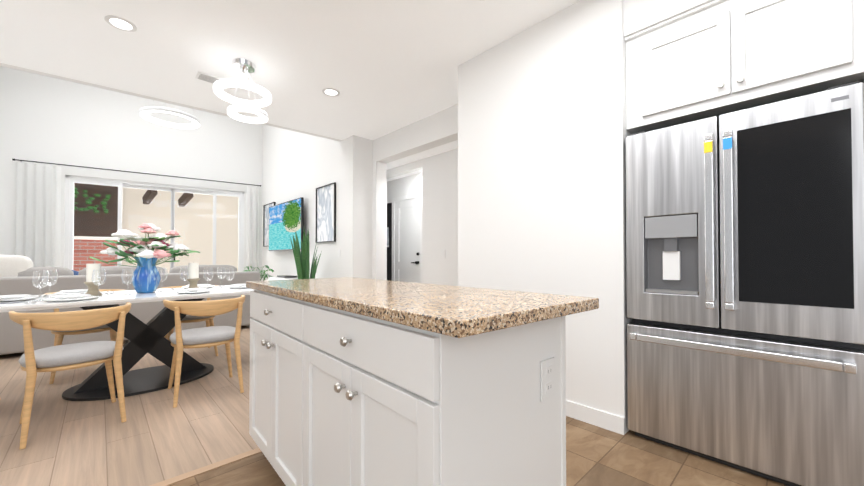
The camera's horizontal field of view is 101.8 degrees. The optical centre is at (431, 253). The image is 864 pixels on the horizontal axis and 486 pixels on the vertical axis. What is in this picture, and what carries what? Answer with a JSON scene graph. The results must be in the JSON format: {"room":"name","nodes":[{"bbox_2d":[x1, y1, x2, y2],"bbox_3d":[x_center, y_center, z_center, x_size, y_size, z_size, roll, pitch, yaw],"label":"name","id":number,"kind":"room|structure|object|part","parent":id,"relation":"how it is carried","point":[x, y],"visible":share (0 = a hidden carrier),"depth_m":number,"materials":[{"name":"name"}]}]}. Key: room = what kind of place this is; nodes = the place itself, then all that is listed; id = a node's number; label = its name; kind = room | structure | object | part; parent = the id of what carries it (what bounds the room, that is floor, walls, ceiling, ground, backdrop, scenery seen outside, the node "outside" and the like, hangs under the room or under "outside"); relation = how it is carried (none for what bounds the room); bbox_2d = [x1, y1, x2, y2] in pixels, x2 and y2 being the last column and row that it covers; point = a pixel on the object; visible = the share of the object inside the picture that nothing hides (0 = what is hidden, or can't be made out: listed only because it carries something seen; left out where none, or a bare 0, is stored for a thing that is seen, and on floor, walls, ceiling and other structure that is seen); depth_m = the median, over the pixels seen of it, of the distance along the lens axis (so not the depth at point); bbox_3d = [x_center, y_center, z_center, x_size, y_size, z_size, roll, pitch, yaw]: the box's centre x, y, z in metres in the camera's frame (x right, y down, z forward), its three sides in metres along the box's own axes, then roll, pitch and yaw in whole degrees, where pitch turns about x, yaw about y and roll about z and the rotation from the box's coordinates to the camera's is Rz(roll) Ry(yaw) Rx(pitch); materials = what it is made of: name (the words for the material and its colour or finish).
{"room":"kitchen","nodes":[
{"label":"kitchen","id":0,"kind":"room"},
{"bbox_2d":[0,325,258,485],"bbox_3d":[-2.745,1.147,5.125,8.600,0.060,7.140,1,-1,-43],"label":"floor","id":1,"kind":"structure","parent":0,"point":[155,437],"depth_m":2.17,"materials":[{"name":"beige wood"}]},
{"bbox_2d":[8,302,130,448],"bbox_3d":[-2.284,0.711,2.245,0.517,0.741,0.551,-1,-1,41],"label":"chair","id":2,"kind":"object","parent":1,"relation":"on","point":[32,362],"visible":1,"depth_m":2.10,"materials":[{"name":"wood"}]},
{"bbox_2d":[45,289,122,383],"bbox_3d":[-3.214,0.724,3.269,0.517,0.741,0.551,-1,-1,44],"label":"chair","id":3,"kind":"object","parent":1,"relation":"on","point":[59,336],"visible":0.29,"depth_m":3.11,"materials":[{"name":"fabric"}]},
{"bbox_2d":[0,285,253,400],"bbox_3d":[-2.455,0.713,3.022,0.920,0.751,1.920,-1,-1,44],"label":"dining table","id":4,"kind":"object","parent":1,"relation":"on","point":[143,338],"visible":0.81,"depth_m":2.91,"materials":[{"name":"white"}]},
{"bbox_2d":[84,262,102,295],"bbox_3d":[-2.699,0.201,2.798,0.108,0.265,0.108,1,-1,-43],"label":"candle","id":5,"kind":"object","parent":4,"relation":"on","point":[93,289],"visible":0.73,"depth_m":2.77,"materials":[{"name":"white wax"}]},
{"bbox_2d":[0,267,250,303],"bbox_3d":[-2.466,0.231,3.009,0.808,0.210,1.839,-1,-1,44],"label":"tableware","id":6,"kind":"object","parent":4,"relation":"on","point":[71,295],"visible":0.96,"depth_m":2.73,"materials":[{"name":"white"}]},
{"bbox_2d":[89,223,199,292],"bbox_3d":[-2.473,0.035,3.063,0.742,0.604,0.545,1,-1,-43],"label":"vase","id":7,"kind":"object","parent":4,"relation":"on","point":[147,278],"visible":1,"depth_m":2.99,"materials":[{"name":"blue ceramic"}]},
{"bbox_2d":[187,262,199,287],"bbox_3d":[-2.219,0.206,3.266,0.108,0.265,0.108,1,-1,-43],"label":"candle","id":8,"kind":"object","parent":4,"relation":"on","point":[193,278],"visible":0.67,"depth_m":3.24,"materials":[{"name":"white wax"}]},
{"bbox_2d":[0,255,259,354],"bbox_3d":[-4.477,0.570,5.069,3.100,1.089,2.150,1,-1,-43],"label":"sofa","id":9,"kind":"object","parent":1,"relation":"on","point":[16,273],"visible":0.38,"depth_m":4.06,"materials":[{"name":"fabric"}]},
{"bbox_2d":[159,285,217,355],"bbox_3d":[-2.633,0.731,3.819,0.551,0.741,0.517,1,-1,-40],"label":"chair","id":10,"kind":"object","parent":1,"relation":"on","point":[191,319],"visible":0.31,"depth_m":3.72,"materials":[{"name":"fabric"}]},
{"bbox_2d":[163,295,244,407],"bbox_3d":[-1.789,0.718,2.784,0.551,0.741,0.517,1,-1,-40],"label":"chair","id":11,"kind":"object","parent":1,"relation":"on","point":[200,337],"visible":1,"depth_m":2.63,"materials":[{"name":"wood"}]},
{"bbox_2d":[150,448,261,485],"bbox_3d":[-1.379,1.067,1.502,5.600,0.006,0.050,1,-1,-43],"label":"transition strip","id":12,"kind":"object","parent":1,"relation":"on","point":[193,473],"depth_m":1.74,"materials":[{"name":"beige wood"}]},
{"bbox_2d":[244,265,273,280],"bbox_3d":[-3.218,0.673,6.446,0.567,0.919,0.554,1,-1,-43],"label":"palm plant","id":13,"kind":"object","parent":1,"relation":"on","point":[263,274],"visible":0.29,"depth_m":6.48,"materials":[{"name":"green plant"}]},
{"bbox_2d":[268,275,315,279],"bbox_3d":[-2.282,0.744,5.769,0.377,0.759,1.250,1,-1,-43],"label":"tv console","id":14,"kind":"object","parent":1,"relation":"on","point":[283,277],"visible":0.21,"depth_m":5.81,"materials":[{"name":"white"}]},
{"bbox_2d":[290,229,321,278],"bbox_3d":[-1.792,0.373,4.974,0.383,1.480,0.420,0,-1,-9],"label":"snake plant","id":15,"kind":"object","parent":1,"relation":"on","point":[301,258],"visible":0.46,"depth_m":4.91,"materials":[{"name":"green plant"}]},
{"bbox_2d":[0,66,262,280],"bbox_3d":[-5.374,-1.367,6.438,4.650,5.000,0.180,1,-1,-34],"label":"wall","id":16,"kind":"structure","parent":0,"point":[43,118],"depth_m":6.14,"materials":[{"name":"white paint"}]},
{"bbox_2d":[12,158,260,186],"bbox_3d":[-5.083,-1.451,6.466,3.504,0.030,0.097,1,-1,-34],"label":"curtain rod","id":17,"kind":"object","parent":16,"relation":"attached to","point":[129,171],"visible":1,"depth_m":6.20,"materials":[{"name":"black metal"}]},
{"bbox_2d":[15,162,60,266],"bbox_3d":[-6.284,-0.167,5.598,0.495,2.530,0.091,1,-1,-34],"label":"curtain","id":18,"kind":"object","parent":17,"relation":"hanging from","point":[38,216],"visible":0.58,"depth_m":5.60,"materials":[{"name":"white fabric"}]},
{"bbox_2d":[246,186,258,271],"bbox_3d":[-3.748,-0.145,7.337,0.235,2.530,0.091,1,-1,-34],"label":"curtain","id":19,"kind":"object","parent":17,"relation":"hanging from","point":[252,236],"visible":0.67,"depth_m":7.35,"materials":[{"name":"white fabric"}]},
{"bbox_2d":[64,175,243,271],"bbox_3d":[-5.052,-0.084,6.630,2.648,2.440,0.100,1,-1,-34],"label":"window","id":20,"kind":"structure","parent":16,"relation":"in","point":[69,246],"depth_m":6.42,"materials":[{"name":"white plastic"}]},
{"bbox_2d":[0,63,341,140],"bbox_3d":[-3.246,-2.779,3.523,5.623,2.250,0.084,1,-1,-39],"label":"wall","id":21,"kind":"structure","parent":0,"point":[111,89],"depth_m":3.64,"materials":[{"name":"white paint"}]},
{"bbox_2d":[0,0,578,139],"bbox_3d":[-0.735,-1.749,0.860,5.600,0.120,7.650,1,-1,-43],"label":"ceiling","id":22,"kind":"structure","parent":0,"point":[383,67],"depth_m":2.84,"materials":[{"name":"white paint"}]},
{"bbox_2d":[104,15,136,31],"bbox_3d":[-2.253,-1.664,2.543,0.180,0.006,0.180,1,-1,-43],"label":"recessed light","id":23,"kind":"object","parent":22,"relation":"in","point":[120,23],"visible":1,"depth_m":2.54,"materials":[{"name":"white"}]},
{"bbox_2d":[195,71,234,88],"bbox_3d":[-2.059,-1.651,3.353,0.320,0.009,0.150,1,-1,-43],"label":"ceiling vent","id":24,"kind":"object","parent":22,"relation":"in","point":[206,77],"visible":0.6,"depth_m":3.30,"materials":[{"name":"white metal"}]},
{"bbox_2d":[213,58,271,123],"bbox_3d":[-1.653,-1.430,3.079,0.458,0.459,0.458,1,-1,-43],"label":"dining pendant light","id":25,"kind":"object","parent":22,"relation":"hanging from","point":[245,66],"visible":1,"depth_m":3.02,"materials":[{"name":"silver metal"}]},
{"bbox_2d":[322,88,339,96],"bbox_3d":[-1.033,-1.650,3.589,0.180,0.006,0.180,1,-1,-43],"label":"recessed light","id":26,"kind":"object","parent":22,"relation":"in","point":[331,92],"visible":1,"depth_m":3.59,"materials":[{"name":"white"}]},
{"bbox_2d":[262,104,457,280],"bbox_3d":[-1.502,-1.377,5.633,0.500,5.000,6.060,1,-1,-43],"label":"wall","id":27,"kind":"structure","parent":0,"point":[295,165],"depth_m":5.05,"materials":[{"name":"white paint"}]},
{"bbox_2d":[263,202,275,246],"bbox_3d":[-3.316,-0.587,7.149,0.030,0.870,0.610,1,-1,-43],"label":"picture","id":28,"kind":"object","parent":27,"relation":"attached to","point":[266,225],"visible":0.67,"depth_m":7.28,"materials":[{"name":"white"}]},
{"bbox_2d":[269,197,303,250],"bbox_3d":[-2.630,-0.493,6.358,0.118,0.860,1.520,1,-1,-43],"label":"screen","id":29,"kind":"object","parent":27,"relation":"attached to","point":[286,221],"visible":0.98,"depth_m":6.24,"materials":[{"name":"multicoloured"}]},
{"bbox_2d":[315,182,335,242],"bbox_3d":[-1.630,-0.610,5.371,0.030,0.870,0.610,1,-1,-43],"label":"picture","id":30,"kind":"object","parent":27,"relation":"attached to","point":[325,213],"visible":0.96,"depth_m":5.36,"materials":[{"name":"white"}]},
{"bbox_2d":[387,192,421,282],"bbox_3d":[-0.592,0.078,5.995,0.094,2.100,1.320,1,-1,-43],"label":"door","id":31,"kind":"structure","parent":0,"point":[404,238],"depth_m":5.88,"materials":[{"name":"white wood"}]},
{"bbox_2d":[386,148,457,285],"bbox_3d":[-0.241,-0.100,5.042,0.120,2.430,3.530,1,-1,-43],"label":"wall","id":32,"kind":"structure","parent":0,"point":[435,181],"depth_m":4.63,"materials":[{"name":"white paint"}]},
{"bbox_2d":[387,140,457,180],"bbox_3d":[-0.110,-1.348,5.196,0.920,0.070,3.510,1,-1,-43],"label":"ceiling","id":33,"kind":"structure","parent":0,"point":[429,153],"depth_m":4.76,"materials":[{"name":"white paint"}]},
{"bbox_2d":[169,416,787,485],"bbox_3d":[0.404,1.079,-0.088,6.000,0.060,4.760,1,-1,-43],"label":"floor","id":34,"kind":"structure","parent":0,"point":[597,456],"depth_m":1.75,"materials":[{"name":"brown tile"}]},
{"bbox_2d":[246,285,565,485],"bbox_3d":[-0.283,0.624,1.485,0.589,0.888,1.500,1,-1,-41],"label":"kitchen island","id":35,"kind":"object","parent":34,"relation":"on","point":[363,382],"depth_m":0.99,"materials":[{"name":"painted wood"},{"name":"granite"},{"name":"nickel"}]},
{"bbox_2d":[246,277,598,340],"bbox_3d":[-0.243,0.161,1.506,0.628,0.034,1.620,1,-1,-41],"label":"island countertop","id":36,"kind":"structure","parent":35,"relation":"on","point":[459,313],"depth_m":1.01,"materials":[{"name":"beige stone"}]},
{"bbox_2d":[626,81,863,485],"bbox_3d":[1.747,0.180,2.027,0.878,1.791,0.905,1,-1,-43],"label":"fridge","id":37,"kind":"object","parent":34,"relation":"on","point":[745,276],"visible":1,"depth_m":1.68,"materials":[{"name":"grey metal"}]},
{"bbox_3d":[1.338,-0.162,1.970,0.085,1.085,0.431,1,-1,-43],"label":"door","id":38,"kind":"part","parent":37,"relation":"part of","materials":[{"name":"metal"}]},
{"bbox_3d":[1.493,-0.216,1.746,0.116,0.898,0.770,1,-1,-43],"label":"panel","id":39,"kind":"part","parent":37,"relation":"part of","materials":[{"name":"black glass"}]},
{"bbox_2d":[458,0,688,433],"bbox_3d":[1.748,-0.296,2.190,0.980,2.750,3.390,1,-1,-43],"label":"wall","id":40,"kind":"structure","parent":0,"point":[543,133],"depth_m":2.39,"materials":[{"name":"white paint"}]},
{"bbox_2d":[566,400,624,434],"bbox_3d":[0.678,1.034,2.580,0.013,0.100,1.353,1,-1,-43],"label":"baseboard","id":41,"kind":"structure","parent":40,"relation":"attached to","point":[600,418],"depth_m":2.19,"materials":[{"name":"white"}]},
{"bbox_2d":[624,0,863,133],"bbox_3d":[1.784,-1.066,2.068,0.830,0.606,0.946,1,-1,-43],"label":"upper cabinet","id":42,"kind":"object","parent":40,"relation":"attached to","point":[690,61],"visible":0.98,"depth_m":1.78,"materials":[{"name":"white wood"}]},
{"bbox_3d":[-4.311,-3.930,5.388,4.600,0.100,4.700,1,-1,-43],"label":"ceiling","id":43,"kind":"structure","parent":0,"visible":0},
{"bbox_2d":[139,100,199,128],"bbox_3d":[-3.730,-2.897,5.029,0.698,1.974,0.698,1,-1,-43],"label":"light","id":44,"kind":"object","parent":43,"relation":"hanging from","point":[144,111],"visible":0.98,"depth_m":4.94,"materials":[{"name":"white plastic"}]},
{"label":"outside","id":45,"kind":"structure","parent":0,"visible":0},
{"bbox_3d":[-5.630,1.217,7.442,10.000,0.060,1.820,1,-1,-34],"label":"ground","id":46,"kind":"structure","parent":45,"visible":0},
{"bbox_2d":[73,183,121,271],"bbox_3d":[-8.276,-0.494,6.212,4.220,3.350,0.570,1,-1,-34],"label":"brick","id":47,"kind":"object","parent":46,"relation":"on","point":[82,255],"depth_m":7.13,"materials":[{"name":"red brick"}]},
{"bbox_2d":[74,187,110,212],"bbox_3d":[-6.886,-1.067,7.023,0.664,0.465,0.303,1,-1,-34],"label":"bush","id":48,"kind":"object","parent":47,"relation":"on","point":[103,203],"depth_m":7.04,"materials":[{"name":"green plant"}]},
{"bbox_2d":[121,187,238,272],"bbox_3d":[-6.103,-1.569,8.166,10.000,5.550,0.150,1,-1,-34],"label":"stucco","id":49,"kind":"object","parent":46,"relation":"on","point":[134,212],"depth_m":8.33,"materials":[{"name":"beige paint"}]},
{"bbox_2d":[142,190,157,203],"bbox_3d":[-6.168,-1.275,7.672,0.573,0.338,0.119,-1,-1,35],"label":"bracket","id":50,"kind":"object","parent":49,"relation":"attached to","point":[149,197],"depth_m":7.63,"materials":[{"name":"brown wood"}]},
{"bbox_2d":[178,193,193,206],"bbox_3d":[-5.640,-1.270,8.034,0.573,0.338,0.119,-1,-1,35],"label":"bracket","id":51,"kind":"object","parent":49,"relation":"attached to","point":[185,199],"depth_m":7.99,"materials":[{"name":"brown wood"}]}
]}

